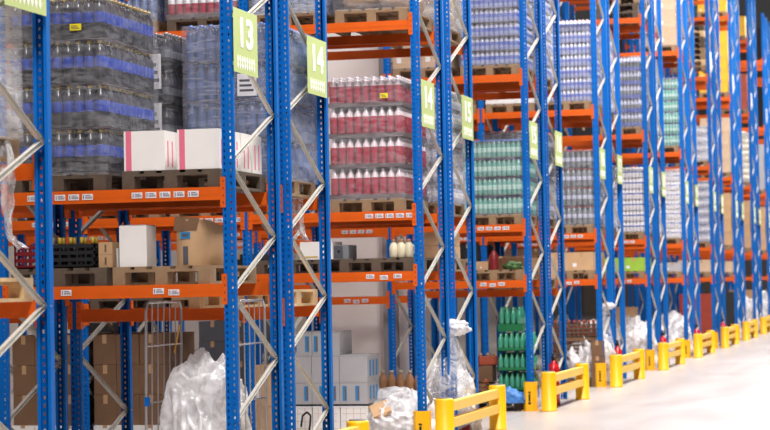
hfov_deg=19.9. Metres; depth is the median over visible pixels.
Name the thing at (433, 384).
heap
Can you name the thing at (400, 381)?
jug
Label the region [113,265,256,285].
wooden pallet
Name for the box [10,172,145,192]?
wooden pallet
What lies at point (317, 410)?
case
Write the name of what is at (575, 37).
stack
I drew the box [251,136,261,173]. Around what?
box
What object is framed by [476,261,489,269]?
cardboard box
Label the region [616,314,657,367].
heap
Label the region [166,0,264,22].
stack
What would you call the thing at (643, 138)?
rack
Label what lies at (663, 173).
aisle sign
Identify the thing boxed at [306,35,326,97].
aisle sign
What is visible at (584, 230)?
wooden pallet
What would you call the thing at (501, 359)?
bottle
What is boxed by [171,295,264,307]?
wooden pallet
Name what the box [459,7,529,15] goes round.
tray
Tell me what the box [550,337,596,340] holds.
board
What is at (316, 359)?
carton
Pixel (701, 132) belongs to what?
stack
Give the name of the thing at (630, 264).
stack
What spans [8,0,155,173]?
stack
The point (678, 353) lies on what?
barrier
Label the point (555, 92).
rack
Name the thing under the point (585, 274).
wooden pallet
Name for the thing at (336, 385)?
carton
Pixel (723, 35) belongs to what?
stack
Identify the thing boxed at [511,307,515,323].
bottle
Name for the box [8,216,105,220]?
wooden pallet
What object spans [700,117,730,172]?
stack
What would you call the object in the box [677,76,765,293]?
rack
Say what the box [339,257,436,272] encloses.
wooden pallet
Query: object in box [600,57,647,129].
stack
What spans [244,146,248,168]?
print
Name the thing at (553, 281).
wooden pallet
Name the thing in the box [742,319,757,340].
barrier
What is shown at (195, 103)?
tray
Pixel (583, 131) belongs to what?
stack
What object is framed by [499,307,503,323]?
bottle
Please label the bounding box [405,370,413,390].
jug
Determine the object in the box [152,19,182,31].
wooden pallet
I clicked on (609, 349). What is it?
heap
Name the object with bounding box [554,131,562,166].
aisle sign
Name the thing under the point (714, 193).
aisle sign
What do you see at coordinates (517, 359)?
bottle
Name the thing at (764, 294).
heap
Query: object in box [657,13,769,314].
rack
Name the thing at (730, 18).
rack
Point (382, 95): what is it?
sticker
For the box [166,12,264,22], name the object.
tray
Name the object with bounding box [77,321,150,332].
stack
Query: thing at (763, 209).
stack
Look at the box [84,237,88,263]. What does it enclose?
bottle
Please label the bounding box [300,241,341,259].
cardboard box
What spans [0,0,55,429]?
rack
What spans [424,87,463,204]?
stack
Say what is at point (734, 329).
barrier
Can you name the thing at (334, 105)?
tray
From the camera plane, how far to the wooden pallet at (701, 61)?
54.82 m
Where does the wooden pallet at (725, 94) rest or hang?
on the rack at (730, 18)
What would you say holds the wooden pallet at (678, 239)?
on the rack at (685, 247)
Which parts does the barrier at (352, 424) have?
guard rail, barrier post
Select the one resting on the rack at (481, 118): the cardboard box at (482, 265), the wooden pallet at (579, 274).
the wooden pallet at (579, 274)
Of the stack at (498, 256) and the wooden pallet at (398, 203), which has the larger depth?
the stack at (498, 256)
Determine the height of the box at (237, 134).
0.311 m
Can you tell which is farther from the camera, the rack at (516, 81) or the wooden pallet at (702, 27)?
the wooden pallet at (702, 27)
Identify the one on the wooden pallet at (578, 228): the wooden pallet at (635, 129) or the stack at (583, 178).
the stack at (583, 178)
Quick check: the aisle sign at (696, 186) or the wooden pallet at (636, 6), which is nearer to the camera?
the wooden pallet at (636, 6)
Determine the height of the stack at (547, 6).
1.542 m
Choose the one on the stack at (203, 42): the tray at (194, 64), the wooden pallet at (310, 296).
the tray at (194, 64)
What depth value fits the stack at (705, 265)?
54.65 m
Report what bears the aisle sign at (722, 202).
attached to the rack at (715, 2)
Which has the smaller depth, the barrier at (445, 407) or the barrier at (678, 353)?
the barrier at (445, 407)
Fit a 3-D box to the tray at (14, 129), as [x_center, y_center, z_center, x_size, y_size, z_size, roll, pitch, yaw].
[-2.440,-0.660,17.895,0.806,0.004,1.206,-2,-2,14]
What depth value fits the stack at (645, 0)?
43.89 m
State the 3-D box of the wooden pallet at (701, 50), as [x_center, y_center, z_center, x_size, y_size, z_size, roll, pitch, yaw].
[7.715,-4.067,55.460,0.800,0.144,1.200,-2,-2,14]
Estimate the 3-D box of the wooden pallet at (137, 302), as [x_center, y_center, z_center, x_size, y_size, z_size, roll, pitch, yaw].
[-2.697,0.980,24.579,0.800,0.144,1.200,-2,-2,14]
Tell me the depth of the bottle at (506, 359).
29.58 m
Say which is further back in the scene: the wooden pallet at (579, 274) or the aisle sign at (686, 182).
the aisle sign at (686, 182)
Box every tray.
[8,38,154,53]
[8,82,155,94]
[11,127,125,132]
[52,172,119,173]
[161,68,186,74]
[162,105,188,110]
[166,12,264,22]
[184,59,306,71]
[186,98,313,108]
[261,138,315,145]
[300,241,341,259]
[328,101,418,109]
[329,132,426,142]
[329,162,427,171]
[330,193,427,200]
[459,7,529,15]
[459,21,532,30]
[461,35,532,43]
[463,176,535,179]
[463,194,536,197]
[468,157,532,160]
[472,49,533,57]
[472,63,532,70]
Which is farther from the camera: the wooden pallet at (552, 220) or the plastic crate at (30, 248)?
the wooden pallet at (552, 220)
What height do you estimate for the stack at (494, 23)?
1.351 m
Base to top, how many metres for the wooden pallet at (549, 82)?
0.144 m
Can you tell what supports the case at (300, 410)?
on the wooden pallet
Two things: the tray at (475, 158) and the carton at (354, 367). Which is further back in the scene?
the tray at (475, 158)
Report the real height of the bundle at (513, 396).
0.241 m
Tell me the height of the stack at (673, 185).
1.538 m
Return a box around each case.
[291,406,312,429]
[312,406,340,429]
[340,406,373,429]
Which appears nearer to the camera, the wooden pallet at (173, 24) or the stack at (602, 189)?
the wooden pallet at (173, 24)
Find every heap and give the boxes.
[368,386,434,429]
[423,356,481,429]
[567,319,614,382]
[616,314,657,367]
[653,309,693,353]
[738,316,741,338]
[746,296,759,332]
[762,291,767,316]
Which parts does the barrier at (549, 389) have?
barrier post, guard rail, guard rail, barrier post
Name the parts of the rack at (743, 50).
upright post, upright post, upright post, upright post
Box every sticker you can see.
[70,24,80,30]
[380,93,387,97]
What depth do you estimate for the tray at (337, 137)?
23.45 m
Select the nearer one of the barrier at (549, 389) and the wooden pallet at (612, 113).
the barrier at (549, 389)
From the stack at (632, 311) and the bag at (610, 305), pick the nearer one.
the bag at (610, 305)
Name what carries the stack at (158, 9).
on the wooden pallet at (158, 26)
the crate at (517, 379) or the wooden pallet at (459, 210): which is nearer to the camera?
the wooden pallet at (459, 210)
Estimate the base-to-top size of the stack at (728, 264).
0.298 m
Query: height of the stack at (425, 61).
1.459 m
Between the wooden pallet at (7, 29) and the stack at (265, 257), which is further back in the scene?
the stack at (265, 257)
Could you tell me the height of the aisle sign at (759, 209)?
0.500 m
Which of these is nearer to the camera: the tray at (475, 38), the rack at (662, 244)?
the tray at (475, 38)
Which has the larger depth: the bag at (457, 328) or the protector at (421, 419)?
the bag at (457, 328)
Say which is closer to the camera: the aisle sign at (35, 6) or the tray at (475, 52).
the aisle sign at (35, 6)
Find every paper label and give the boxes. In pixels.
[151,54,160,88]
[154,103,161,130]
[237,74,256,95]
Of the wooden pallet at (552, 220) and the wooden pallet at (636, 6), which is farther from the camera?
the wooden pallet at (636, 6)
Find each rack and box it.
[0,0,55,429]
[0,0,284,429]
[0,0,450,429]
[0,0,478,429]
[0,0,548,413]
[2,0,333,429]
[54,0,613,383]
[267,0,659,368]
[289,0,628,378]
[414,0,568,399]
[430,0,693,357]
[467,0,668,368]
[534,0,700,354]
[562,0,720,346]
[569,0,725,323]
[598,0,742,338]
[613,0,745,337]
[623,0,759,332]
[634,0,762,330]
[656,18,769,313]
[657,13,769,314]
[670,71,765,306]
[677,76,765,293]
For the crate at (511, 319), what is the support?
on the crate at (507, 341)
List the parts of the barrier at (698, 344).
barrier post, guard rail, guard rail, barrier post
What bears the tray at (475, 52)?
on the stack at (494, 23)
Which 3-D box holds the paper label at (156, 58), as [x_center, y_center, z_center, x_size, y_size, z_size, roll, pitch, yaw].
[-1.961,-1.220,18.705,0.120,0.300,0.003,-2,-2,14]
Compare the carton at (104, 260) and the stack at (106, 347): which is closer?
the carton at (104, 260)
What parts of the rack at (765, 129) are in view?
upright post, upright post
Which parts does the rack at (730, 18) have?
upright post, upright post, upright post, upright post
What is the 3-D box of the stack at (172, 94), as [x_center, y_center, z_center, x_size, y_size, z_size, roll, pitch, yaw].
[-2.074,-0.892,19.397,0.883,1.285,1.281,-2,-2,14]
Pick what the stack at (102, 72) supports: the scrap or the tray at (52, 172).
the tray at (52, 172)
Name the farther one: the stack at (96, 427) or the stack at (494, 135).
the stack at (494, 135)
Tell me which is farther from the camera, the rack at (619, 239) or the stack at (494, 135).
the rack at (619, 239)
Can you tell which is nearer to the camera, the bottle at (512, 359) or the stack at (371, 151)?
the stack at (371, 151)
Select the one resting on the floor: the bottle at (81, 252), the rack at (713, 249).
the rack at (713, 249)
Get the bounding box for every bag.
[158,349,251,429]
[432,319,472,398]
[602,302,615,348]
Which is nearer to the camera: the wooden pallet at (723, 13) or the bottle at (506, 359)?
the bottle at (506, 359)
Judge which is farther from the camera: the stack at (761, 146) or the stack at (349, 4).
the stack at (761, 146)
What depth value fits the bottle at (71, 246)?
17.33 m
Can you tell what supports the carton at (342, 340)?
on the carton at (316, 359)
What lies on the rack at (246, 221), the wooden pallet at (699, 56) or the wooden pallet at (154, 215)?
the wooden pallet at (154, 215)
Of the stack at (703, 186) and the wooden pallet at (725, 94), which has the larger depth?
the wooden pallet at (725, 94)
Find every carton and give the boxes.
[98,242,118,254]
[99,255,116,266]
[174,216,223,265]
[290,331,316,354]
[290,355,311,381]
[290,382,311,403]
[312,330,351,354]
[312,353,350,381]
[312,382,339,403]
[339,353,378,381]
[340,380,379,403]
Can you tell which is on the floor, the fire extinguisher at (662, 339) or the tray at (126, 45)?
the fire extinguisher at (662, 339)
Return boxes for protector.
[413,410,431,429]
[521,381,540,410]
[595,363,608,386]
[645,349,656,369]
[685,340,692,357]
[715,332,719,347]
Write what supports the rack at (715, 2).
on the floor
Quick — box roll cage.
[144,299,267,429]
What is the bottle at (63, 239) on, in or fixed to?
on the plastic crate at (83, 257)
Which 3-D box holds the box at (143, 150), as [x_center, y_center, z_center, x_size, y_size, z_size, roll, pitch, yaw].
[-1.845,-0.497,17.268,0.336,0.312,0.262,-2,-2,14]
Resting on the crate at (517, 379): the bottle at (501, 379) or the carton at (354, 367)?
the bottle at (501, 379)
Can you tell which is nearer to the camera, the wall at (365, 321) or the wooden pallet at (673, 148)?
the wall at (365, 321)
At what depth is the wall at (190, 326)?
65.23 m
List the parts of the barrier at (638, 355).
barrier post, guard rail, guard rail, barrier post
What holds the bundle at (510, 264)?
on the wooden pallet at (481, 275)
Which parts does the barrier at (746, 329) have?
barrier post, barrier post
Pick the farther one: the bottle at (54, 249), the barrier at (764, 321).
the barrier at (764, 321)
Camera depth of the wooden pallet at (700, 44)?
54.85 m
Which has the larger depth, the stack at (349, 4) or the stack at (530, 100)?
the stack at (530, 100)
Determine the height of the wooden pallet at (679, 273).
0.144 m
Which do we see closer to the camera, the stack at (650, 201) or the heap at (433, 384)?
the heap at (433, 384)
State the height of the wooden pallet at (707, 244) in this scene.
0.144 m
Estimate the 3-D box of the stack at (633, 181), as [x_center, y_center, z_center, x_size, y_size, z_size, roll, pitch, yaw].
[4.686,-0.267,42.777,0.879,1.262,1.280,-2,-2,14]
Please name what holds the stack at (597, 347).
on the floor
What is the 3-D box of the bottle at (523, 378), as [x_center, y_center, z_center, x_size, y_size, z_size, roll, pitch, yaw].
[1.856,2.233,29.541,0.067,0.230,0.067,-1,-2,-9]
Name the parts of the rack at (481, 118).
upright post, upright post, upright post, upright post, upright post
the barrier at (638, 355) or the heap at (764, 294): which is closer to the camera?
the barrier at (638, 355)
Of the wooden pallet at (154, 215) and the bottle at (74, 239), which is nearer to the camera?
the bottle at (74, 239)
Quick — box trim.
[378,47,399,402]
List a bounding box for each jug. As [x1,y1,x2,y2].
[379,370,386,388]
[387,370,395,386]
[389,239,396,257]
[396,370,404,386]
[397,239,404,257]
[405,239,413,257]
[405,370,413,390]
[414,375,416,392]
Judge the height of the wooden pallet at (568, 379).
0.144 m
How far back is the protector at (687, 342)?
48.16 m
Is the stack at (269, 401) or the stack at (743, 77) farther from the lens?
the stack at (743, 77)
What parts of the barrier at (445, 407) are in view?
barrier post, guard rail, guard rail, barrier post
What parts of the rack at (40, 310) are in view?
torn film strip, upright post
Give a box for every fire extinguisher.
[549,353,560,404]
[615,340,622,378]
[660,330,666,341]
[694,323,699,332]
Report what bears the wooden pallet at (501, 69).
on the rack at (516, 81)
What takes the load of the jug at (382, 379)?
on the crate
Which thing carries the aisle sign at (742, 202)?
attached to the rack at (736, 2)
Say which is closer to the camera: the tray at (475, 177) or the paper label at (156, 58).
the paper label at (156, 58)
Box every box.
[116,248,119,266]
[119,225,156,266]
[124,130,175,170]
[175,133,177,169]
[177,128,221,169]
[229,131,239,170]
[240,133,250,172]
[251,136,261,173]
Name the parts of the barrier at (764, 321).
barrier post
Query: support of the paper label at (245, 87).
attached to the stack at (203, 42)
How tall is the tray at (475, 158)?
0.004 m
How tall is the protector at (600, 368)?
0.390 m
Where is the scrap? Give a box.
[369,399,391,416]
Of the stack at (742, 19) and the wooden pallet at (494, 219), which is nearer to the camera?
the wooden pallet at (494, 219)
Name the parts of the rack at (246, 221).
upright post, upright post, upright post, upright post, upright post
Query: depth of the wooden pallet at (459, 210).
25.69 m
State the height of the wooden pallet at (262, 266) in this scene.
0.144 m
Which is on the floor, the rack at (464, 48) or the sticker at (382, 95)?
the rack at (464, 48)
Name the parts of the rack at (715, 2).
upright post, upright post, upright post, upright post, upright post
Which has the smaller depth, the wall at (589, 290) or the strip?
the strip
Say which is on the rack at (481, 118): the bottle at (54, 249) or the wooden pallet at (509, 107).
the wooden pallet at (509, 107)
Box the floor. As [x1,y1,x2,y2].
[5,312,769,429]
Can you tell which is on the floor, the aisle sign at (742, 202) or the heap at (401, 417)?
the heap at (401, 417)
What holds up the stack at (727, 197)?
on the wooden pallet at (729, 246)
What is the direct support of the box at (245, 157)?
on the wooden pallet at (154, 179)
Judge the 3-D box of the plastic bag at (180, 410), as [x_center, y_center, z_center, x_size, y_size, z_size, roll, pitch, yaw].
[-1.442,1.609,17.532,0.736,1.070,0.916,-2,-2,14]
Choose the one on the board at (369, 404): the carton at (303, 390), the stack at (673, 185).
the carton at (303, 390)
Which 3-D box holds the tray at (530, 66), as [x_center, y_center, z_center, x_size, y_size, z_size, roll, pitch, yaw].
[1.550,-2.014,30.273,0.806,0.004,1.206,-2,-2,14]
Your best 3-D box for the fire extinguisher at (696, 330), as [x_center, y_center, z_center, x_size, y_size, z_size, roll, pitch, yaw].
[7.016,2.801,49.554,0.179,0.720,0.208,0,-2,-23]
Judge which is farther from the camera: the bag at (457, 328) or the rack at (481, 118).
the rack at (481, 118)
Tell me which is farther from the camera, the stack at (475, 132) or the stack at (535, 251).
the stack at (475, 132)
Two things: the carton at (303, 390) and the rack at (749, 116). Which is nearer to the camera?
the carton at (303, 390)
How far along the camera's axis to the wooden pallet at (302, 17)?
23.79 m
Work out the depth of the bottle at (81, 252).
17.32 m
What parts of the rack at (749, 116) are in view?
upright post, upright post, upright post, upright post, upright post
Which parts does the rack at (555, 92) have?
upright post, upright post, upright post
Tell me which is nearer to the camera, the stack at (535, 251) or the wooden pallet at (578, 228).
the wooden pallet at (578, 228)
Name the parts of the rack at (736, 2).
upright post, upright post, upright post, upright post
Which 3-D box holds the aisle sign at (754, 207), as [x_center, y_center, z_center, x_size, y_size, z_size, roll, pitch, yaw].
[11.339,0.007,67.467,0.014,0.500,0.620,-2,-2,14]
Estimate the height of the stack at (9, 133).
0.898 m
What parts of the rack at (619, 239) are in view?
upright post, upright post, upright post, upright post, upright post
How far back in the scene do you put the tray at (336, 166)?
23.44 m
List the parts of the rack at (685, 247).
upright post, upright post, upright post, upright post, upright post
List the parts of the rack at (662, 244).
upright post, upright post, upright post, upright post, upright post, upright post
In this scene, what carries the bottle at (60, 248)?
on the plastic crate at (83, 257)
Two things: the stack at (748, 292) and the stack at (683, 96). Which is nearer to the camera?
the stack at (683, 96)
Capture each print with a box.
[167,141,172,166]
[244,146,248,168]
[254,145,259,170]
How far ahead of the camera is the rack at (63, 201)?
17.36 m
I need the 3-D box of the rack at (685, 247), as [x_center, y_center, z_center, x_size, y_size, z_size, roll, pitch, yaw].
[3.907,-1.896,49.680,5.825,10.905,1.320,-2,-2,14]
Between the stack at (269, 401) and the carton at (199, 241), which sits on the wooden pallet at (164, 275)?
the carton at (199, 241)
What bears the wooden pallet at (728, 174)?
on the rack at (730, 18)
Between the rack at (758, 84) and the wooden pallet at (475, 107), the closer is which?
the wooden pallet at (475, 107)
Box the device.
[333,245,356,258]
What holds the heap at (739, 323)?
on the floor
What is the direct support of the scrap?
on the heap at (401, 417)
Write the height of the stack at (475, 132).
0.718 m
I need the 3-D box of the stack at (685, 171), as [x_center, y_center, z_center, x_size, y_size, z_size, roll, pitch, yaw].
[6.608,-0.195,50.554,0.881,1.540,1.280,-2,-2,14]
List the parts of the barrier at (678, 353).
barrier post, guard rail, guard rail, barrier post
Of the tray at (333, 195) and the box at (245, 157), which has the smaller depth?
the box at (245, 157)
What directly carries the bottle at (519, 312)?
on the crate at (511, 319)
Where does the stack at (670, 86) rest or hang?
on the wooden pallet at (673, 148)
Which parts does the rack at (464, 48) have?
upright post, upright post, upright post, upright post, upright post, upright post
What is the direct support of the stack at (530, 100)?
on the wooden pallet at (509, 107)
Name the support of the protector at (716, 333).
on the floor
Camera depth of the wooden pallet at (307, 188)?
19.28 m
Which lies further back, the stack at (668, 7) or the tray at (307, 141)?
the stack at (668, 7)
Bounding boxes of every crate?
[14,245,42,268]
[42,237,98,267]
[478,353,497,364]
[479,379,490,392]
[497,332,537,351]
[497,352,538,370]
[498,307,525,331]
[499,371,538,390]
[550,320,596,337]
[550,341,590,357]
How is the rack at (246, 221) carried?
on the floor
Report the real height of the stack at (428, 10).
1.398 m
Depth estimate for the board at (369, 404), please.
23.48 m
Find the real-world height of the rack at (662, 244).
10.570 m
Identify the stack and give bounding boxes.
[5,5,11,26]
[7,127,34,192]
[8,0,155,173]
[12,333,112,424]
[12,423,94,429]
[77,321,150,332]
[93,331,194,424]
[94,425,157,429]
[113,0,182,27]
[151,32,189,180]
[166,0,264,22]
[184,22,315,182]
[199,319,275,399]
[216,254,268,280]
[252,0,347,21]
[254,364,276,429]
[328,75,427,200]
[344,0,425,12]
[389,0,454,27]
[393,0,461,69]
[420,232,459,258]
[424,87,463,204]
[435,83,485,107]
[459,0,533,70]
[460,244,491,269]
[463,139,536,215]
[474,130,502,138]
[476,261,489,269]
[485,131,554,217]
[486,92,538,104]
[487,258,555,279]
[498,256,539,258]
[505,248,555,255]
[531,0,551,79]
[545,19,600,104]
[548,252,603,270]
[552,149,602,224]
[562,127,599,135]
[571,167,615,226]
[591,340,604,386]
[598,31,612,111]
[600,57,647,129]
[604,257,651,271]
[612,0,655,25]
[612,55,657,134]
[614,167,650,231]
[616,307,637,353]
[645,0,681,47]
[649,173,659,233]
[652,262,682,271]
[656,77,679,146]
[658,171,681,237]
[658,171,687,237]
[667,4,682,50]
[670,96,684,149]
[678,260,710,271]
[679,293,711,347]
[691,126,707,160]
[692,180,709,241]
[697,0,726,12]
[699,31,728,92]
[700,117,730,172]
[705,292,734,339]
[719,16,745,35]
[719,193,732,244]
[720,261,733,271]
[721,74,747,109]
[724,131,749,181]
[724,201,750,247]
[729,290,752,333]
[743,144,764,189]
[760,207,766,249]
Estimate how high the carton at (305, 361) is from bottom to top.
0.285 m
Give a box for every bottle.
[53,238,55,264]
[56,238,63,264]
[62,238,66,264]
[67,237,74,264]
[73,238,75,264]
[78,237,84,263]
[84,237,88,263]
[89,237,96,263]
[489,248,497,269]
[498,333,502,347]
[498,353,503,367]
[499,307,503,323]
[499,373,503,383]
[503,333,508,347]
[504,353,508,367]
[504,373,508,386]
[505,307,509,323]
[509,333,513,347]
[509,353,514,366]
[510,373,514,386]
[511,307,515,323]
[514,333,519,347]
[515,353,519,366]
[515,373,519,386]
[516,307,521,323]
[520,333,524,347]
[520,353,525,366]
[521,373,525,386]
[582,320,585,335]
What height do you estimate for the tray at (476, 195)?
0.004 m
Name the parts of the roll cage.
panel, panel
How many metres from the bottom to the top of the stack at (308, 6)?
1.003 m
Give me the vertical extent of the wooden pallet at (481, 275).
0.144 m
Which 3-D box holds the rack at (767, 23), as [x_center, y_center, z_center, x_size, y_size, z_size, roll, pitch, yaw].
[11.412,-1.369,76.053,3.930,10.570,1.320,-2,-2,14]
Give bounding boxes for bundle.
[503,260,523,269]
[506,386,525,403]
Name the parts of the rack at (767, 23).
upright post, upright post, upright post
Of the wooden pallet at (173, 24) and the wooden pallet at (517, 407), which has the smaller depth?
the wooden pallet at (173, 24)
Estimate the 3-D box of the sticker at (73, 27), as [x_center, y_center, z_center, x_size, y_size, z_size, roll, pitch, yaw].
[-2.427,-1.474,17.250,0.095,0.052,0.003,-2,-2,14]
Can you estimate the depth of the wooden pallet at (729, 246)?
60.92 m
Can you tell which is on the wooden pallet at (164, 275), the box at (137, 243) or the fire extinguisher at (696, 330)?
the box at (137, 243)
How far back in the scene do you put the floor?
31.92 m
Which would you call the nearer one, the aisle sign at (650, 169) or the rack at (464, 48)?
the rack at (464, 48)
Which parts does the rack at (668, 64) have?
upright post, upright post, upright post, upright post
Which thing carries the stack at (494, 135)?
on the wooden pallet at (552, 220)
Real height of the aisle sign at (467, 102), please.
0.500 m
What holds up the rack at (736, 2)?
on the floor
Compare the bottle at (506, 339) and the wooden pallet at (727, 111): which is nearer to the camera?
the bottle at (506, 339)
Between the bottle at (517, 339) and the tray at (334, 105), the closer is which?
the tray at (334, 105)
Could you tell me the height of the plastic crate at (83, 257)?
0.244 m
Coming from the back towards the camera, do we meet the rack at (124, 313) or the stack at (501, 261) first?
the stack at (501, 261)
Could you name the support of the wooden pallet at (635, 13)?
on the rack at (643, 138)
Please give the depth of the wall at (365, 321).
31.75 m
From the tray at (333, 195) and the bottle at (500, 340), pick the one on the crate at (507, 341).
the bottle at (500, 340)
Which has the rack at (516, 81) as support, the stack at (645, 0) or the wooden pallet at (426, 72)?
the wooden pallet at (426, 72)
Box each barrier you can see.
[340,419,368,429]
[435,384,506,429]
[541,362,589,411]
[610,348,644,386]
[658,338,685,369]
[693,330,715,357]
[721,324,738,347]
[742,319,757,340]
[760,315,769,333]
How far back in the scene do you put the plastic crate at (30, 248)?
17.42 m
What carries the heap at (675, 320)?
on the floor
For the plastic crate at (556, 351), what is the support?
on the board at (557, 359)
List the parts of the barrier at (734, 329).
barrier post, guard rail, guard rail, barrier post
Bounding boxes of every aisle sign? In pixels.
[4,0,46,15]
[232,7,257,77]
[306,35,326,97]
[420,79,434,129]
[461,95,472,140]
[529,121,537,159]
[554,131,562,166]
[599,147,605,179]
[617,154,622,184]
[648,167,652,192]
[661,172,665,196]
[685,180,688,203]
[695,184,697,206]
[713,191,715,211]
[721,194,723,213]
[735,200,737,217]
[742,202,743,219]
[754,207,755,223]
[759,209,760,224]
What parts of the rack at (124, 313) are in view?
upright post, upright post, upright post, upright post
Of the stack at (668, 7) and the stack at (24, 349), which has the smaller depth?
the stack at (24, 349)
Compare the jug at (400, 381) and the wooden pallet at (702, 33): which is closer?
the jug at (400, 381)
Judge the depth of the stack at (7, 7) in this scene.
24.42 m
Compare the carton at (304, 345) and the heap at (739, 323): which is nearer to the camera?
the carton at (304, 345)
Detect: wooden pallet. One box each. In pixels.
[0,135,19,162]
[0,278,32,301]
[5,26,9,36]
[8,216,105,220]
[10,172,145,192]
[11,267,154,286]
[33,299,107,309]
[89,214,185,218]
[90,297,186,308]
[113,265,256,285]
[122,168,264,192]
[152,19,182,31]
[167,16,228,30]
[170,211,272,216]
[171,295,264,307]
[189,289,317,308]
[205,177,315,198]
[254,11,350,36]
[256,259,339,273]
[330,197,427,213]
[335,6,432,34]
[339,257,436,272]
[372,23,460,48]
[393,67,459,77]
[428,202,464,216]
[437,259,465,271]
[460,64,533,83]
[460,105,485,113]
[464,269,537,280]
[475,214,536,225]
[479,401,523,410]
[486,102,536,112]
[487,279,556,289]
[488,217,554,227]
[496,74,551,92]
[548,100,600,113]
[555,224,603,233]
[556,270,604,279]
[562,378,591,386]
[564,226,616,235]
[566,273,587,279]
[596,3,645,14]
[596,10,645,25]
[597,0,646,9]
[599,126,648,135]
[601,107,613,119]
[605,271,651,278]
[610,19,655,33]
[616,232,650,239]
[640,44,676,56]
[642,145,679,152]
[652,271,682,277]
[660,237,686,243]
[673,65,705,75]
[674,59,705,65]
[675,160,707,166]
[689,25,704,31]
[689,30,704,36]
[689,36,705,45]
[689,42,705,48]
[689,48,705,54]
[689,54,705,59]
[694,272,710,277]
[697,11,726,21]
[699,92,728,97]
[699,241,709,246]
[701,172,730,177]
[704,272,733,277]
[721,109,747,113]
[723,182,749,186]
[724,245,732,249]
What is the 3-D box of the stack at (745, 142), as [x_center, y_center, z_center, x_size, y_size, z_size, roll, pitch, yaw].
[10.863,-1.778,67.953,0.881,1.605,1.301,-2,-2,14]
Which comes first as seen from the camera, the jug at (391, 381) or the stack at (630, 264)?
the jug at (391, 381)
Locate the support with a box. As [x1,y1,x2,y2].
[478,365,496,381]
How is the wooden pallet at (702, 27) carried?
on the wooden pallet at (702, 33)
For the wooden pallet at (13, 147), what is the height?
0.144 m
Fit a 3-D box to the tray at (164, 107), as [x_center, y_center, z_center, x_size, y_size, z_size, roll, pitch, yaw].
[-2.075,-0.906,19.398,0.806,0.004,1.206,-2,-2,14]
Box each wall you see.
[0,18,583,376]
[320,32,411,380]
[584,28,767,312]
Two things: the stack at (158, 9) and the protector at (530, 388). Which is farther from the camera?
the protector at (530, 388)
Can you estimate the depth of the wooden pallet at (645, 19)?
44.30 m
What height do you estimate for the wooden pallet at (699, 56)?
0.144 m
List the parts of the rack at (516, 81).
upright post, upright post, upright post, upright post, upright post, upright post, upright post, upright post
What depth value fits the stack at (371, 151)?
23.43 m
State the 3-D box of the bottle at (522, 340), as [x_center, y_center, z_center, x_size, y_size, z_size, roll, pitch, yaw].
[1.846,1.703,29.558,0.072,0.230,0.072,-2,-2,14]
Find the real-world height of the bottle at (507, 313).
0.230 m
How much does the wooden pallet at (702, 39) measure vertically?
0.144 m
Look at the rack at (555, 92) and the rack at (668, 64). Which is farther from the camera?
the rack at (668, 64)
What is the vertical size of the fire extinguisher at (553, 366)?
0.720 m
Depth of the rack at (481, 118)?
36.25 m
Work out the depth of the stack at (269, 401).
23.66 m
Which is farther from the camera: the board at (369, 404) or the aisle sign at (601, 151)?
the aisle sign at (601, 151)
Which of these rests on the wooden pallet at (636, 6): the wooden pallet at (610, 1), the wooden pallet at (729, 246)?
the wooden pallet at (610, 1)
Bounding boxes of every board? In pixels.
[291,401,378,405]
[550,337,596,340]
[550,358,583,361]
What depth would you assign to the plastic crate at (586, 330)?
35.93 m
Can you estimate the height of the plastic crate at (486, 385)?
0.280 m
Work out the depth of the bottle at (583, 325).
35.91 m
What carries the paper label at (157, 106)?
attached to the stack at (172, 94)
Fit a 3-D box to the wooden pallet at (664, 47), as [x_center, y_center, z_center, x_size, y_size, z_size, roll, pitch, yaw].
[6.173,-3.662,49.166,0.800,0.144,1.200,-2,-2,14]
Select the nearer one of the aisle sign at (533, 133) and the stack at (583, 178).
the aisle sign at (533, 133)
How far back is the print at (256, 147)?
17.97 m
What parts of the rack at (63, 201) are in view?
upright post, upright post, upright post, upright post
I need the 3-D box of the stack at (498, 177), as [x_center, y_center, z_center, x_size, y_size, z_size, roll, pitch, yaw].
[1.579,-0.488,30.224,0.878,1.026,1.279,-2,-2,14]
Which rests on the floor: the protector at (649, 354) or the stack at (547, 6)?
the protector at (649, 354)
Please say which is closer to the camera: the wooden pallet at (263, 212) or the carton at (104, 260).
the carton at (104, 260)
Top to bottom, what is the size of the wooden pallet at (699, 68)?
0.144 m
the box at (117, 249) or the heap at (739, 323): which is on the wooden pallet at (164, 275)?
the box at (117, 249)
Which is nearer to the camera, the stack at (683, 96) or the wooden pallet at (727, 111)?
the stack at (683, 96)
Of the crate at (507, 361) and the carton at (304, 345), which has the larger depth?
the crate at (507, 361)
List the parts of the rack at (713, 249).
upright post, upright post, upright post, upright post, upright post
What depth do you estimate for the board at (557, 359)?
35.94 m
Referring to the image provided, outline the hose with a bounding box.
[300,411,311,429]
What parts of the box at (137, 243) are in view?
lid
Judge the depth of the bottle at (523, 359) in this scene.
29.53 m
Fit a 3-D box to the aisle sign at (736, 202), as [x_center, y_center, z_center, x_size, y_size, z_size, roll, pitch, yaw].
[9.786,-0.162,61.192,0.014,0.500,0.620,-2,-2,14]
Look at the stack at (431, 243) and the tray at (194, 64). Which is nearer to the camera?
the tray at (194, 64)
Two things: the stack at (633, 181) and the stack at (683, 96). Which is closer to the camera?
the stack at (633, 181)
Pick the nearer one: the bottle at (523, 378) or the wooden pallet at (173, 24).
the wooden pallet at (173, 24)
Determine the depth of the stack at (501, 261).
31.12 m
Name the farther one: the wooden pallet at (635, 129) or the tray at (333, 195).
the wooden pallet at (635, 129)
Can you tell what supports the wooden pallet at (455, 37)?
on the rack at (464, 48)
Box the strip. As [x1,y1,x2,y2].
[292,184,306,237]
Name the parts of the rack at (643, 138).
upright post, upright post, upright post, upright post, upright post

